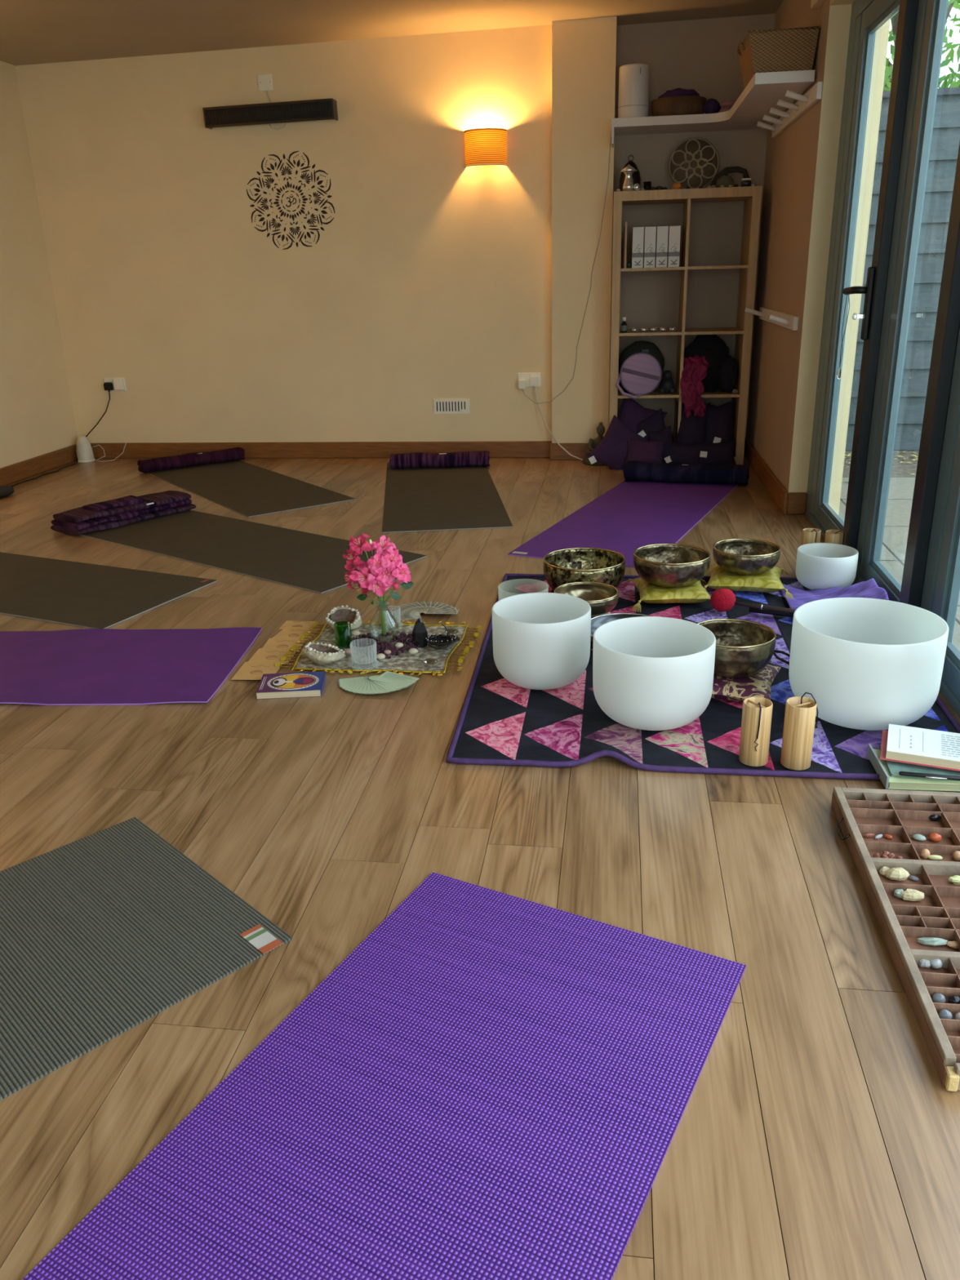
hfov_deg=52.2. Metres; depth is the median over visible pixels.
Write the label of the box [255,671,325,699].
illustrated book
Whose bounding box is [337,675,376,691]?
card
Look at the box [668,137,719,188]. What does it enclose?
disc
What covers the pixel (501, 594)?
glass bowl
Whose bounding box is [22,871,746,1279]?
yoga mat
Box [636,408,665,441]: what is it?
cushion
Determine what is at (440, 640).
bracelet
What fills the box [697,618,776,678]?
bowl
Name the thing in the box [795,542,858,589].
bowl
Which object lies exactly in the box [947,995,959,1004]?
stone
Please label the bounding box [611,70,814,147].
corner shelf
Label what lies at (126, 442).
cable
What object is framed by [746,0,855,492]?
wall
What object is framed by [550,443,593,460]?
skirting board
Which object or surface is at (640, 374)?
pouch
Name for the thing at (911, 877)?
crystal
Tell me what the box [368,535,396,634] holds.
blossom
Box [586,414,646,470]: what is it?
cushion
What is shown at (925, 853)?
stone
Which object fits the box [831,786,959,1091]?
tray
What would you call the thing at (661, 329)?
tealight
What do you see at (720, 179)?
driftwood
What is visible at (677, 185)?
stone
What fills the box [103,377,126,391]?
double socket
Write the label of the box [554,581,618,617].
bowl
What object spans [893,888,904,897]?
crystal
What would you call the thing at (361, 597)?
leaf
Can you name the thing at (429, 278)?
wall
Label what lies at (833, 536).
door chime
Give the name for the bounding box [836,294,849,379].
pendant
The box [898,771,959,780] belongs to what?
pen
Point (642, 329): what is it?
tealight
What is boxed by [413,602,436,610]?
picture
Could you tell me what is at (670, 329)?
tealight
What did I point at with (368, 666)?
ribbed glass
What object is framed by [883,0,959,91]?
tree
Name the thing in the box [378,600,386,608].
leaf
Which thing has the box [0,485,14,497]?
slipper
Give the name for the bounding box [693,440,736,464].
cushion
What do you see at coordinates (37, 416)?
wall
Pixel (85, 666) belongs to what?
yoga mat
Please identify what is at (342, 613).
geode
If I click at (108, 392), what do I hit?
cable
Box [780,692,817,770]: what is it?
door chime
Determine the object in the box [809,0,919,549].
door
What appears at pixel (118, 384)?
plug
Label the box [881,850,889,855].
crystal
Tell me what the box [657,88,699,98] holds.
cloth
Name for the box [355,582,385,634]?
blossom
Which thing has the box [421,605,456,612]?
picture card
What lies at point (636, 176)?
lantern
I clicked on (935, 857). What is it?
stone
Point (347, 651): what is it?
pebble
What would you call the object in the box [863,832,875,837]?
crystal
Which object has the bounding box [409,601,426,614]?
picture card
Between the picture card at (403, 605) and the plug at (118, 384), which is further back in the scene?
the plug at (118, 384)
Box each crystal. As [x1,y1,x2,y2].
[412,617,427,647]
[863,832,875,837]
[872,853,880,857]
[875,834,882,839]
[879,866,888,875]
[880,854,888,857]
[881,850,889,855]
[885,866,910,881]
[887,853,894,858]
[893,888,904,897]
[899,888,924,901]
[907,875,919,881]
[917,937,947,946]
[919,959,930,968]
[946,941,958,948]
[948,875,959,884]
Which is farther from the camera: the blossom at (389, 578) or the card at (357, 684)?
the blossom at (389, 578)
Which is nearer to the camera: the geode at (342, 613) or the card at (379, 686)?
the card at (379, 686)
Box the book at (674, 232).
[666,225,680,266]
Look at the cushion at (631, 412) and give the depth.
5.86 m
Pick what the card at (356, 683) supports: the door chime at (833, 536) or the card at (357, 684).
the card at (357, 684)
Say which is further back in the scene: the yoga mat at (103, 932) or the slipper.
the slipper
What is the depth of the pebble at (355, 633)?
3.20 m
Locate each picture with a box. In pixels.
[391,608,417,617]
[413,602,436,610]
[416,603,442,609]
[422,608,455,612]
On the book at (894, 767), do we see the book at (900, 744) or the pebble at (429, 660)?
the book at (900, 744)
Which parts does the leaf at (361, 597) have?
blade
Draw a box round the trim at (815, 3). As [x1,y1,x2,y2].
[810,0,825,8]
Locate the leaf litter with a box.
[843,450,918,481]
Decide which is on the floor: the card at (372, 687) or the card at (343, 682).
the card at (343, 682)
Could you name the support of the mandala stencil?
attached to the wall at (429, 278)
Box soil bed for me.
[842,449,919,477]
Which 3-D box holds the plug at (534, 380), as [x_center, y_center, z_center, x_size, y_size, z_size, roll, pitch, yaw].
[0.339,-1.606,6.093,0.050,0.060,0.028,1,21,8]
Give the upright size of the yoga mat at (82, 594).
0.005 m
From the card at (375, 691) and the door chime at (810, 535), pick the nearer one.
the card at (375, 691)
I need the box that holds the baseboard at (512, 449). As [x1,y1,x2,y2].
[90,440,551,458]
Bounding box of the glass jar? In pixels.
[741,177,751,186]
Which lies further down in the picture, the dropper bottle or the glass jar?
the dropper bottle
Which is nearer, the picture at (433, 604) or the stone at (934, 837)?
the stone at (934, 837)
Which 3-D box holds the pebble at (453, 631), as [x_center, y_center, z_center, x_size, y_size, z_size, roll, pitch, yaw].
[-0.094,-0.028,3.201,0.044,0.018,0.034,1,21,8]
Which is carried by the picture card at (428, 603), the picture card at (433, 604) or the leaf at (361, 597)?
the picture card at (433, 604)
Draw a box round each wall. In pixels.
[0,60,77,468]
[15,24,551,443]
[608,13,775,436]
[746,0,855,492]
[787,4,890,515]
[845,87,959,450]
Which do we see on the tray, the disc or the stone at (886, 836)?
the stone at (886, 836)
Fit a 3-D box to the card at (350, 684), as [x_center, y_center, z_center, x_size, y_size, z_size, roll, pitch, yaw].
[-0.338,0.128,2.842,0.120,0.004,0.068,-19,27,-39]
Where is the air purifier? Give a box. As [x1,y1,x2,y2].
[617,63,649,118]
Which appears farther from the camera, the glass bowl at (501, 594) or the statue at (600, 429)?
the statue at (600, 429)
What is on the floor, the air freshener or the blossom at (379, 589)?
the air freshener
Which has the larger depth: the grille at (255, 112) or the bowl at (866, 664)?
the grille at (255, 112)
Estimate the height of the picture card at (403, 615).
0.006 m
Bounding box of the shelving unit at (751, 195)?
[608,186,762,464]
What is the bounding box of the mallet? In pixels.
[710,588,796,613]
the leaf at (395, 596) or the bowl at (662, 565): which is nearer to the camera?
the leaf at (395, 596)
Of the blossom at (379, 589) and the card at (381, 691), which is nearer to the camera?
the card at (381, 691)
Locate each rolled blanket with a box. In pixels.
[137,447,244,472]
[389,450,489,469]
[622,461,749,484]
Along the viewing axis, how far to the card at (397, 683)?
2.81 m
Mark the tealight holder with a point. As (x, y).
(646, 184)
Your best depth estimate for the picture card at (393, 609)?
3.46 m
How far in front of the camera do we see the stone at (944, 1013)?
1.50 m
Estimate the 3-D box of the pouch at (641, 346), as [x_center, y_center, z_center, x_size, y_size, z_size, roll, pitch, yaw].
[0.981,-1.671,5.964,0.280,0.290,0.190,1,21,8]
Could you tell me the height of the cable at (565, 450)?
0.442 m
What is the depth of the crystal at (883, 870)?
1.86 m
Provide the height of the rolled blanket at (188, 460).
0.080 m
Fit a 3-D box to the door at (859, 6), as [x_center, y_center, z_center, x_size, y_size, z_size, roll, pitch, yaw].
[1.171,-0.518,1.551,0.097,2.130,5.950,1,21,8]
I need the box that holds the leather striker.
[748,607,793,617]
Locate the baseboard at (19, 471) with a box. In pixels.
[0,444,76,485]
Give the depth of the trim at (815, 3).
4.09 m
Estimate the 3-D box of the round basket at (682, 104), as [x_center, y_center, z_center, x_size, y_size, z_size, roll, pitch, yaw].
[1.101,-2.943,5.439,0.300,0.095,0.300,1,21,8]
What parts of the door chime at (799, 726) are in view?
cord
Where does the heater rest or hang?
attached to the wall at (429, 278)
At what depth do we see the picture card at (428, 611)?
3.39 m
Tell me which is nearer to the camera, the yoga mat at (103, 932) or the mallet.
the yoga mat at (103, 932)
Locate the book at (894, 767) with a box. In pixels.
[878,743,959,781]
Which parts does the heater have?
heater flex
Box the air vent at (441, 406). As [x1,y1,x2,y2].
[433,399,470,413]
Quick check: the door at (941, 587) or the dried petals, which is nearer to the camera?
the door at (941, 587)
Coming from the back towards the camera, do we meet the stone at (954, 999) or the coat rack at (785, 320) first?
the coat rack at (785, 320)
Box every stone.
[671,182,681,189]
[884,834,893,839]
[911,834,926,840]
[920,848,929,858]
[928,813,941,821]
[928,832,942,841]
[928,854,942,860]
[929,959,942,968]
[932,992,946,1003]
[938,1008,952,1019]
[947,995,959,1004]
[952,850,959,861]
[954,1012,959,1019]
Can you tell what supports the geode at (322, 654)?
on the altar cloth at (406, 662)
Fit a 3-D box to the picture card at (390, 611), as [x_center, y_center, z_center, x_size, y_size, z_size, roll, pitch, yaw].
[-0.265,-0.089,3.421,0.112,0.006,0.066,-1,21,1]
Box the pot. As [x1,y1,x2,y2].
[626,262,631,268]
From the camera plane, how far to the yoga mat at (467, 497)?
5.12 m
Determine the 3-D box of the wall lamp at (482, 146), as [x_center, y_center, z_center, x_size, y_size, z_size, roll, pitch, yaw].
[0.026,-2.832,5.636,0.250,0.190,0.118,1,21,8]
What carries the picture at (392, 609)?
on the picture card at (393, 609)
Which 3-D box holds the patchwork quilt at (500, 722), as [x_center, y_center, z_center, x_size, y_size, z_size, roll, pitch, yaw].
[0.636,0.024,3.013,1.300,0.037,1.567,1,21,8]
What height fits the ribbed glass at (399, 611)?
0.061 m
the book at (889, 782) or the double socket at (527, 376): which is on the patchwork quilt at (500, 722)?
the book at (889, 782)
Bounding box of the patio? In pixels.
[838,476,959,652]
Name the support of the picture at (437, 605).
on the picture card at (437, 605)
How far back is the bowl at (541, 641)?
2.70 m
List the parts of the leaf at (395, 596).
blade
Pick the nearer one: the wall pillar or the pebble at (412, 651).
the pebble at (412, 651)
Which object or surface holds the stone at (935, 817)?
on the tray
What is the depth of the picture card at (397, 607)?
3.47 m
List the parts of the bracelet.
dish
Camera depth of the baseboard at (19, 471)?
6.16 m
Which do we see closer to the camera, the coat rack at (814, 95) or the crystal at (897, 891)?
the crystal at (897, 891)
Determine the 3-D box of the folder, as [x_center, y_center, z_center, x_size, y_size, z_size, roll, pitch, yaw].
[0.836,-2.272,5.644,0.018,0.245,0.220,1,21,8]
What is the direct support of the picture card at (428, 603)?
on the picture card at (422, 603)
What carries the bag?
in the shelving unit at (751, 195)
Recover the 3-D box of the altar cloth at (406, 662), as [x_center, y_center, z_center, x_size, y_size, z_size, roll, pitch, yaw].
[-0.306,0.016,3.129,0.595,0.016,0.484,1,21,8]
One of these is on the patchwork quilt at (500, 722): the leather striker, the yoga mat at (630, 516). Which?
the leather striker
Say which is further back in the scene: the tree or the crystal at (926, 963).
the tree
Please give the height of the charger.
0.056 m
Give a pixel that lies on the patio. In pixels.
(900, 494)
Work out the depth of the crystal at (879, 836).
1.98 m
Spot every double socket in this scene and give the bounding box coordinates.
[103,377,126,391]
[517,373,541,386]
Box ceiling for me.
[0,0,783,65]
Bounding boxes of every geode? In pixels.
[301,641,346,665]
[324,604,362,630]
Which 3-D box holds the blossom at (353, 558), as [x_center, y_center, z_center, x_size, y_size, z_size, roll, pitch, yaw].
[-0.371,-0.153,3.114,0.126,0.278,0.068,1,21,8]
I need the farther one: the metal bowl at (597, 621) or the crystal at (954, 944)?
the metal bowl at (597, 621)
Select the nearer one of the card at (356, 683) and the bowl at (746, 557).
the card at (356, 683)
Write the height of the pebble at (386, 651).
0.014 m
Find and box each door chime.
[738,696,773,766]
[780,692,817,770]
[800,528,821,545]
[824,529,844,544]
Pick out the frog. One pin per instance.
(667, 384)
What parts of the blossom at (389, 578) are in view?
stem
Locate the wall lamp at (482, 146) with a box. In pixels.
[463,128,506,168]
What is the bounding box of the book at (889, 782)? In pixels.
[866,743,959,791]
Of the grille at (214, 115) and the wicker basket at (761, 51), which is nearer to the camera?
the wicker basket at (761, 51)
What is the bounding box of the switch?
[257,73,272,91]
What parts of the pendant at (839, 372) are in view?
cord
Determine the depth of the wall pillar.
5.69 m
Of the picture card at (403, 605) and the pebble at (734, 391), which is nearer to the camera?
the picture card at (403, 605)
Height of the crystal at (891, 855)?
0.014 m
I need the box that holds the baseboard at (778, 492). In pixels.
[743,437,788,514]
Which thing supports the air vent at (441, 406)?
in the wall at (429, 278)
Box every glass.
[333,621,351,648]
[349,638,379,670]
[381,605,402,628]
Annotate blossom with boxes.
[342,549,384,635]
[344,565,382,620]
[348,533,381,599]
[349,565,380,599]
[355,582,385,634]
[356,560,372,578]
[367,553,390,597]
[367,573,391,631]
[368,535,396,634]
[373,563,395,634]
[382,548,403,597]
[382,563,411,615]
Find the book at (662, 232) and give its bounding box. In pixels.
[654,226,668,267]
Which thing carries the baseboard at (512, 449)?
attached to the wall at (429, 278)
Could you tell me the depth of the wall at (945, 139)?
6.18 m
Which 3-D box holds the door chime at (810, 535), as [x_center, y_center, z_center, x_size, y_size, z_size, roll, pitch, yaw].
[1.266,-0.345,3.758,0.067,0.175,0.072,-5,21,-8]
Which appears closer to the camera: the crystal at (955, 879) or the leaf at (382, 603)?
the crystal at (955, 879)
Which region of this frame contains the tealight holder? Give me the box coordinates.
[643,181,651,190]
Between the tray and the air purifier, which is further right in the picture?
the tray
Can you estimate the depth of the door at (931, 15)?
3.04 m
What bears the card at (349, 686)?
on the card at (343, 682)
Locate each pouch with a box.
[615,352,662,398]
[617,340,664,373]
[702,98,719,114]
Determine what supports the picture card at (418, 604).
on the picture card at (408, 604)
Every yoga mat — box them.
[0,551,217,628]
[0,627,262,705]
[0,817,292,1100]
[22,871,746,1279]
[80,510,426,593]
[146,460,355,517]
[382,462,513,533]
[507,480,737,567]
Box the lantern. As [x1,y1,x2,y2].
[619,155,640,191]
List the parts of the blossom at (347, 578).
stem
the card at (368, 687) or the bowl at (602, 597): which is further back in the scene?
the bowl at (602, 597)
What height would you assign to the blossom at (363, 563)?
0.253 m
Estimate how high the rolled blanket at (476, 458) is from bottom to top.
0.090 m
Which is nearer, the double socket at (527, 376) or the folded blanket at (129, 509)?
the folded blanket at (129, 509)
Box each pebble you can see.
[344,648,351,653]
[351,630,359,635]
[376,653,385,659]
[383,649,391,654]
[395,642,403,648]
[408,648,417,653]
[423,657,437,664]
[444,628,457,634]
[655,186,662,190]
[732,389,738,394]
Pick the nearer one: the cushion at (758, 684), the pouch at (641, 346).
the cushion at (758, 684)
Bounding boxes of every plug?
[103,382,113,391]
[112,377,124,390]
[530,376,538,386]
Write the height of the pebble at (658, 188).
0.025 m
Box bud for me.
[382,582,399,611]
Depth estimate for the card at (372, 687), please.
2.80 m
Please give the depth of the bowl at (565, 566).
3.52 m
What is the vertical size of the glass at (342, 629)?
0.076 m
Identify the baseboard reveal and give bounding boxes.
[786,492,807,514]
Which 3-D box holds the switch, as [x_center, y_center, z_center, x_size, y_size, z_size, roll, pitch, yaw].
[-1.254,-3.255,5.716,0.086,0.086,0.012,1,21,8]
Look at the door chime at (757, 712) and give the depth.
2.29 m
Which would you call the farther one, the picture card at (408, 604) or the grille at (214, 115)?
the grille at (214, 115)
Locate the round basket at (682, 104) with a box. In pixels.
[651,95,706,116]
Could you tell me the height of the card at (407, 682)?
0.004 m
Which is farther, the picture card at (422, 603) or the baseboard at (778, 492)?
the baseboard at (778, 492)
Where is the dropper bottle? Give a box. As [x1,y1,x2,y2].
[620,316,626,333]
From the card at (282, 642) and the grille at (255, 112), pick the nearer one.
the card at (282, 642)
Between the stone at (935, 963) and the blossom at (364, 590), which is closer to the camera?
the stone at (935, 963)
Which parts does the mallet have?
handle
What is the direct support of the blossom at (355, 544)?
in the vase
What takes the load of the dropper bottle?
on the shelving unit at (751, 195)
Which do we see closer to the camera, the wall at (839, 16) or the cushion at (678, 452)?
the wall at (839, 16)
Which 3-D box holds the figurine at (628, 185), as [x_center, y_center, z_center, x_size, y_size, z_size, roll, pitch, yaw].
[0.828,-2.568,5.445,0.099,0.142,0.105,-12,23,-27]
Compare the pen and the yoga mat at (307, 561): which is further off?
the yoga mat at (307, 561)
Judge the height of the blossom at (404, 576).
0.237 m
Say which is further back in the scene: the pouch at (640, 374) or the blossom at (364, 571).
the pouch at (640, 374)
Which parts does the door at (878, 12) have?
handle, handle plate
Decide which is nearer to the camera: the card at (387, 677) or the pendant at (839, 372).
the card at (387, 677)
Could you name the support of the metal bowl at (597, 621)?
on the patchwork quilt at (500, 722)
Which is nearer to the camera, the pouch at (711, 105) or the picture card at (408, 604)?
the picture card at (408, 604)
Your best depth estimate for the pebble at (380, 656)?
2.99 m
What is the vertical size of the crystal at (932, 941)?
0.013 m
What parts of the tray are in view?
cross rail, cross rail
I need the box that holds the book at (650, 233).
[643,226,656,267]
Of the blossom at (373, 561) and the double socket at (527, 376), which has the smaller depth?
the blossom at (373, 561)
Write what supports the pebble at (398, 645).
on the dried petals
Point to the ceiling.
(33, 32)
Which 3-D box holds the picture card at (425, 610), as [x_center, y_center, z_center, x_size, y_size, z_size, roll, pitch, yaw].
[-0.137,-0.103,3.420,0.112,0.006,0.066,-4,21,-5]
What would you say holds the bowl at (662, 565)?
on the cushion at (695, 593)
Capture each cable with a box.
[9,391,110,486]
[92,442,126,462]
[533,386,582,460]
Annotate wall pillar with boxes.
[551,16,617,443]
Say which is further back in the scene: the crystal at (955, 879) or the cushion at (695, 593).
the cushion at (695, 593)
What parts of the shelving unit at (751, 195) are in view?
panel, shelf, shelf, shelf, panel, shelf, shelf, shelf, panel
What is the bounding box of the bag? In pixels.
[717,355,737,392]
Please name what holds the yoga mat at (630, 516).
on the floor
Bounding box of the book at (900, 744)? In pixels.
[880,724,959,771]
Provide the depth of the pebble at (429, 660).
2.95 m
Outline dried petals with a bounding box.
[351,630,420,659]
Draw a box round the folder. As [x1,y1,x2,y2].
[622,222,627,268]
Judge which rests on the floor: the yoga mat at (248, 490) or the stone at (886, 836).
the yoga mat at (248, 490)
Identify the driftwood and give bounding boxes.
[710,166,749,187]
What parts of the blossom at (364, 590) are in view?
stem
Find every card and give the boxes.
[231,662,283,679]
[248,648,297,663]
[262,637,306,651]
[271,626,320,642]
[278,620,318,629]
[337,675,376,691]
[337,675,377,690]
[337,675,378,688]
[338,675,379,686]
[340,675,375,693]
[342,675,373,693]
[346,675,371,693]
[350,679,375,693]
[358,676,380,693]
[360,679,384,693]
[365,677,390,694]
[368,677,395,694]
[368,677,400,693]
[369,676,408,692]
[369,678,406,693]
[370,676,415,690]
[373,671,419,688]
[386,608,419,617]
[386,610,420,618]
[386,612,421,621]
[395,606,419,617]
[400,604,420,617]
[405,603,420,616]
[408,602,423,615]
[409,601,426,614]
[410,601,431,613]
[411,602,437,613]
[412,603,443,612]
[413,604,447,612]
[417,604,453,613]
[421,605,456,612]
[424,607,457,613]
[424,608,459,613]
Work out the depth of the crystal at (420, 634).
3.09 m
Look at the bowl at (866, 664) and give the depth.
2.40 m
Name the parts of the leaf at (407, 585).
blade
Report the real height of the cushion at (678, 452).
0.163 m
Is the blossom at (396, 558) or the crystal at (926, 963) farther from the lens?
the blossom at (396, 558)
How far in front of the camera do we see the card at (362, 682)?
2.80 m
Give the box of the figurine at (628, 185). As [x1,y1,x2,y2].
[620,164,639,191]
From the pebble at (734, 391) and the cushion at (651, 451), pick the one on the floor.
the cushion at (651, 451)
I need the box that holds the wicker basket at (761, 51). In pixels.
[736,26,821,88]
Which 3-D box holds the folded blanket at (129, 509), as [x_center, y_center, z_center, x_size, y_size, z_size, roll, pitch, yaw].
[-1.773,-0.654,4.884,0.255,0.107,0.666,14,25,36]
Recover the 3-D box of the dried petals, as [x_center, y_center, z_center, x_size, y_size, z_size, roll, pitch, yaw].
[-0.301,0.011,3.124,0.250,0.028,0.237,1,21,8]
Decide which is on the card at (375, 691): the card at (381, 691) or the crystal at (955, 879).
the card at (381, 691)
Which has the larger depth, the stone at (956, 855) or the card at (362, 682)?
the card at (362, 682)
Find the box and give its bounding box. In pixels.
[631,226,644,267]
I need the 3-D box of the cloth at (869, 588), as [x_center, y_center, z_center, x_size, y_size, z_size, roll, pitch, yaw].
[1.196,-0.158,3.331,0.279,0.111,0.526,1,21,8]
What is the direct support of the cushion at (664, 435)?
on the floor
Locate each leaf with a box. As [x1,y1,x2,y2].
[356,594,379,603]
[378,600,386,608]
[384,591,400,602]
[386,581,413,598]
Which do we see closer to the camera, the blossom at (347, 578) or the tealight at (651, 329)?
the blossom at (347, 578)
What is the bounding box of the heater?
[202,97,337,129]
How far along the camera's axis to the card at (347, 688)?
2.87 m
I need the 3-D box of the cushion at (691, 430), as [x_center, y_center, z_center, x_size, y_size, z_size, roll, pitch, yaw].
[1.259,-1.241,5.862,0.190,0.364,0.182,13,25,33]
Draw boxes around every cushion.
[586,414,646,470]
[617,398,667,433]
[621,577,716,612]
[624,439,664,464]
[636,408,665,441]
[647,426,671,462]
[663,442,700,462]
[674,400,710,444]
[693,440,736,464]
[703,564,794,599]
[704,400,734,456]
[711,663,780,702]
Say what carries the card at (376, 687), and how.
on the card at (372, 687)
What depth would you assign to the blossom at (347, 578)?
3.11 m
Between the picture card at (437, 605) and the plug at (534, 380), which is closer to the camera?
the picture card at (437, 605)
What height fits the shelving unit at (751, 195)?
1.520 m
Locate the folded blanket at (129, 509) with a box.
[50,490,195,535]
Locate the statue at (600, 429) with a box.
[582,422,606,466]
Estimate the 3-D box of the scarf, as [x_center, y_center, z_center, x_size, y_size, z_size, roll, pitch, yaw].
[1.253,-1.485,5.743,0.155,0.353,0.158,4,21,15]
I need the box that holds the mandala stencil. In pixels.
[246,151,334,249]
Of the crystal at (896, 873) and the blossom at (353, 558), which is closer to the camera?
the crystal at (896, 873)
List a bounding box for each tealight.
[631,327,638,332]
[640,327,647,332]
[649,327,657,332]
[658,327,666,332]
[668,327,675,332]
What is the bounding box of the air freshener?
[75,435,95,462]
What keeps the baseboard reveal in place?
attached to the wall at (839, 16)
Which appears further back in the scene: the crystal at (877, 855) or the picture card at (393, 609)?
the picture card at (393, 609)
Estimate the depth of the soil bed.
6.13 m
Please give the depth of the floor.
1.95 m
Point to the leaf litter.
(849, 454)
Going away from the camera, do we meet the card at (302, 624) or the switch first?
the card at (302, 624)
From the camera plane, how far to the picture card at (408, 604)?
3.49 m
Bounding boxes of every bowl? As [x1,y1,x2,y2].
[492,592,591,689]
[497,578,548,600]
[542,547,625,590]
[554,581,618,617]
[590,613,650,642]
[592,616,715,730]
[633,543,711,587]
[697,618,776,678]
[712,538,780,575]
[788,597,948,730]
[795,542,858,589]
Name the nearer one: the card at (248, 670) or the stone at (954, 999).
the stone at (954, 999)
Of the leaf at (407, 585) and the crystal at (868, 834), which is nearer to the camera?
the crystal at (868, 834)
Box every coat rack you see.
[744,306,799,330]
[756,81,822,137]
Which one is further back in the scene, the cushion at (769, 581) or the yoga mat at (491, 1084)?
the cushion at (769, 581)
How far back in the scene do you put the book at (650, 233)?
5.53 m
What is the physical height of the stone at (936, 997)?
0.019 m
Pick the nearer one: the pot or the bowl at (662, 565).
the bowl at (662, 565)
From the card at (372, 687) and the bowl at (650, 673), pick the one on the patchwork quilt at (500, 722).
the bowl at (650, 673)
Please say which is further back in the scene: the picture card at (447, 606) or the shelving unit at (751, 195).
the shelving unit at (751, 195)
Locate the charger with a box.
[518,378,525,389]
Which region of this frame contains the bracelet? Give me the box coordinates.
[426,624,459,648]
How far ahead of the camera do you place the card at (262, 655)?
3.08 m
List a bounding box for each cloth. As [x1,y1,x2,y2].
[275,619,481,675]
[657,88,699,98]
[781,577,888,608]
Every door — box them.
[804,0,959,718]
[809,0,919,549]
[856,0,959,608]
[920,327,959,700]
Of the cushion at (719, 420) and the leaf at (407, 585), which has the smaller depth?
the leaf at (407, 585)
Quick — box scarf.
[680,355,708,418]
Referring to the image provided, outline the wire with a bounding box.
[522,130,611,404]
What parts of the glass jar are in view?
lid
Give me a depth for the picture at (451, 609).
3.42 m
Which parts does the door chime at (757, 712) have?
cord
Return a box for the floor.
[0,454,959,1279]
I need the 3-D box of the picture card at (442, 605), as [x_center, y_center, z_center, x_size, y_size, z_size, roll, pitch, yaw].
[-0.173,-0.114,3.457,0.066,0.006,0.112,15,26,38]
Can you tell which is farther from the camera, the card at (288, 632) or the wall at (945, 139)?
the wall at (945, 139)
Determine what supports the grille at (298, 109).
attached to the heater
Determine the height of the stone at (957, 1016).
0.018 m
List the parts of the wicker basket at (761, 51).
handle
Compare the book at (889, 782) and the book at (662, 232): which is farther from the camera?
the book at (662, 232)
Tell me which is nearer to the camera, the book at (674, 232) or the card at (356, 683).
the card at (356, 683)
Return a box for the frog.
[658,369,675,394]
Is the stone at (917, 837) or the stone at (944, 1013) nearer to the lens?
the stone at (944, 1013)
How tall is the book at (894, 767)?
0.007 m
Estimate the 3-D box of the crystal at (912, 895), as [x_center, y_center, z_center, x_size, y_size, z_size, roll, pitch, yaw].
[0.787,0.465,1.786,0.044,0.021,0.020,1,21,8]
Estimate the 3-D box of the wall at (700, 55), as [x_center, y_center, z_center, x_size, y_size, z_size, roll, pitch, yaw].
[1.353,-2.348,5.951,1.110,2.485,0.200,1,21,8]
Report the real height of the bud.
0.103 m
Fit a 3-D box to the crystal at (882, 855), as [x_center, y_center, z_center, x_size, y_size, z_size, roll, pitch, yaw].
[0.788,0.425,1.905,0.014,0.016,0.014,1,21,8]
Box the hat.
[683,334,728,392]
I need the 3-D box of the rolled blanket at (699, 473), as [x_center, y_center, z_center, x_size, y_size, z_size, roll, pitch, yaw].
[1.135,-0.923,5.394,0.674,0.106,0.182,5,21,16]
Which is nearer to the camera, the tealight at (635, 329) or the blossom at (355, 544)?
the blossom at (355, 544)
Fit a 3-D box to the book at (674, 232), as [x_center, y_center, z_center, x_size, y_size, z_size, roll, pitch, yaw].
[1.107,-2.248,5.603,0.062,0.215,0.202,1,21,8]
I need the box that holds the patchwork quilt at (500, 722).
[445,573,959,780]
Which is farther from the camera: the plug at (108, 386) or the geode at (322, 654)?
the plug at (108, 386)
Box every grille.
[205,106,245,124]
[247,103,288,121]
[289,101,330,119]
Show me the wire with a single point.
(611, 131)

